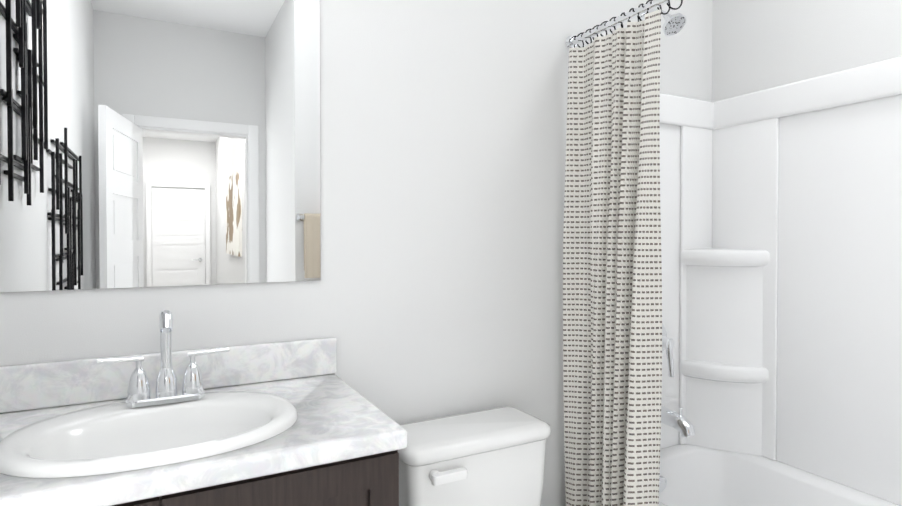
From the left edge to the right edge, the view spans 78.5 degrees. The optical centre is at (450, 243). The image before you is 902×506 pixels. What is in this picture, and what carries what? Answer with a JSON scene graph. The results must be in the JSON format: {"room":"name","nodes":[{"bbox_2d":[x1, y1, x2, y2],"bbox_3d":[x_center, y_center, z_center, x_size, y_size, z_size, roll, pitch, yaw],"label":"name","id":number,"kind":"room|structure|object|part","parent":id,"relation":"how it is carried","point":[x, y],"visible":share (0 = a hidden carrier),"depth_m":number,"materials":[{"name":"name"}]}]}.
{"room":"bathroom","nodes":[
{"label":"bathroom","id":0,"kind":"room"},
{"bbox_2d":[0,0,712,505],"bbox_3d":[0.010,-0.081,1.856,2.672,2.740,0.100,0,1,-28],"label":"wall","id":1,"kind":"structure","parent":0,"point":[436,290],"depth_m":1.76,"materials":[{"name":"white paint"}]},
{"bbox_2d":[0,0,320,291],"bbox_3d":[-0.716,-0.423,1.407,0.766,1.063,0.006,0,1,-28],"label":"vanity mirror","id":2,"kind":"object","parent":1,"relation":"attached to","point":[150,143],"visible":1,"depth_m":1.39,"materials":[{"name":"clear glass"}]},
{"bbox_2d":[0,337,336,412],"bbox_3d":[-0.692,0.328,1.418,0.809,0.104,0.024,0,1,-28],"label":"backsplash","id":3,"kind":"structure","parent":1,"relation":"attached to","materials":[{"name":"stone"}]},
{"bbox_2d":[566,0,682,48],"bbox_3d":[0.814,-0.714,1.311,0.056,0.069,1.598,0,1,-28],"label":"curtain rod","id":4,"kind":"object","parent":1,"relation":"attached to","point":[574,41],"visible":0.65,"depth_m":1.80,"materials":[{"name":"silver metal"}]},
{"bbox_2d":[563,9,661,505],"bbox_3d":[0.519,0.240,1.798,0.096,1.840,0.420,0,1,-28],"label":"curtain","id":5,"kind":"object","parent":4,"relation":"hanging from","point":[612,327],"visible":1,"depth_m":1.75,"materials":[{"name":"fabric"}]},
{"bbox_2d":[712,0,901,101],"bbox_3d":[1.544,-0.079,1.705,0.100,2.740,1.600,0,1,-28],"label":"wall","id":6,"kind":"structure","parent":0,"point":[758,45],"depth_m":2.07,"materials":[{"name":"white paint"}]},
{"bbox_3d":[1.796,1.361,-1.507,2.672,0.050,7.750,0,1,-28],"label":"floor","id":7,"kind":"structure","parent":0,"visible":0},
{"bbox_2d":[0,310,407,505],"bbox_3d":[-0.571,0.726,1.194,0.809,1.145,0.543,0,1,-28],"label":"bathroom vanity","id":8,"kind":"object","parent":7,"relation":"on","point":[294,423],"visible":1,"depth_m":1.16,"materials":[{"name":"white stone"}]},
{"bbox_3d":[-0.657,0.814,0.876,0.347,0.748,0.020,0,1,-28],"label":"door","id":9,"kind":"part","parent":8,"relation":"part of","materials":[{"name":"brown wood"}]},
{"bbox_2d":[0,374,407,505],"bbox_3d":[-0.571,0.404,1.189,0.809,0.040,0.543,0,1,-28],"label":"countertop","id":10,"kind":"structure","parent":8,"relation":"on","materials":[{"name":"stone"}]},
{"bbox_2d":[0,391,297,477],"bbox_3d":[-0.601,0.442,1.143,0.548,0.152,0.414,0,1,-28],"label":"sink","id":11,"kind":"object","parent":10,"relation":"in","point":[127,437],"depth_m":1.16,"materials":[{"name":"white ceramic"}]},
{"bbox_2d":[97,310,228,407],"bbox_3d":[-0.651,0.258,1.262,0.271,0.211,0.082,0,1,-28],"label":"faucet","id":12,"kind":"object","parent":10,"relation":"on","point":[192,394],"depth_m":1.26,"materials":[{"name":"silver metal"}]},
{"bbox_3d":[-0.307,0.811,1.061,0.437,0.748,0.020,0,1,-28],"label":"door","id":13,"kind":"part","parent":8,"relation":"part of","materials":[{"name":"brown wood"}]},
{"bbox_2d":[398,406,550,505],"bbox_3d":[0.165,0.922,1.460,0.494,0.741,0.735,0,1,-28],"label":"toilet","id":14,"kind":"object","parent":7,"relation":"on","point":[493,457],"visible":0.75,"depth_m":1.59,"materials":[{"name":"white ceramic"}]},
{"bbox_3d":[-0.007,0.630,1.501,0.108,0.032,0.038,0,1,-28],"label":"lever","id":15,"kind":"part","parent":14,"relation":"part of","materials":[{"name":"white plastic"}]},
{"bbox_3d":[0.049,0.757,1.677,0.470,0.320,0.215,0,1,-28],"label":"tank","id":16,"kind":"part","parent":14,"relation":"part of","materials":[{"name":"white ceramic"}]},
{"bbox_3d":[0.050,0.573,1.674,0.494,0.047,0.240,0,1,-28],"label":"lid","id":17,"kind":"part","parent":14,"relation":"part of","materials":[{"name":"white ceramic"}]},
{"bbox_2d":[639,9,901,505],"bbox_3d":[1.161,0.185,1.507,0.760,2.217,1.597,0,1,-28],"label":"tub","id":18,"kind":"object","parent":7,"relation":"on","point":[781,228],"visible":0.75,"depth_m":2.08,"materials":[{"name":"white plastic"}]},
{"bbox_3d":[0.847,0.670,2.121,0.066,0.104,0.204,0,1,-28],"label":"spout","id":19,"kind":"part","parent":18,"relation":"part of","materials":[{"name":"silver metal"}]},
{"bbox_2d":[681,360,768,382],"bbox_3d":[1.088,0.517,2.204,0.192,0.068,0.250,0,1,-28],"label":"shelf","id":20,"kind":"object","parent":18,"relation":"attached to","point":[704,371],"depth_m":2.18,"materials":[{"name":"white plastic"}]},
{"bbox_2d":[681,249,769,266],"bbox_3d":[1.088,0.059,2.198,0.192,0.068,0.250,0,1,-28],"label":"shelf","id":21,"kind":"object","parent":18,"relation":"attached to","point":[689,257],"depth_m":2.17,"materials":[{"name":"white plastic"}]}
]}

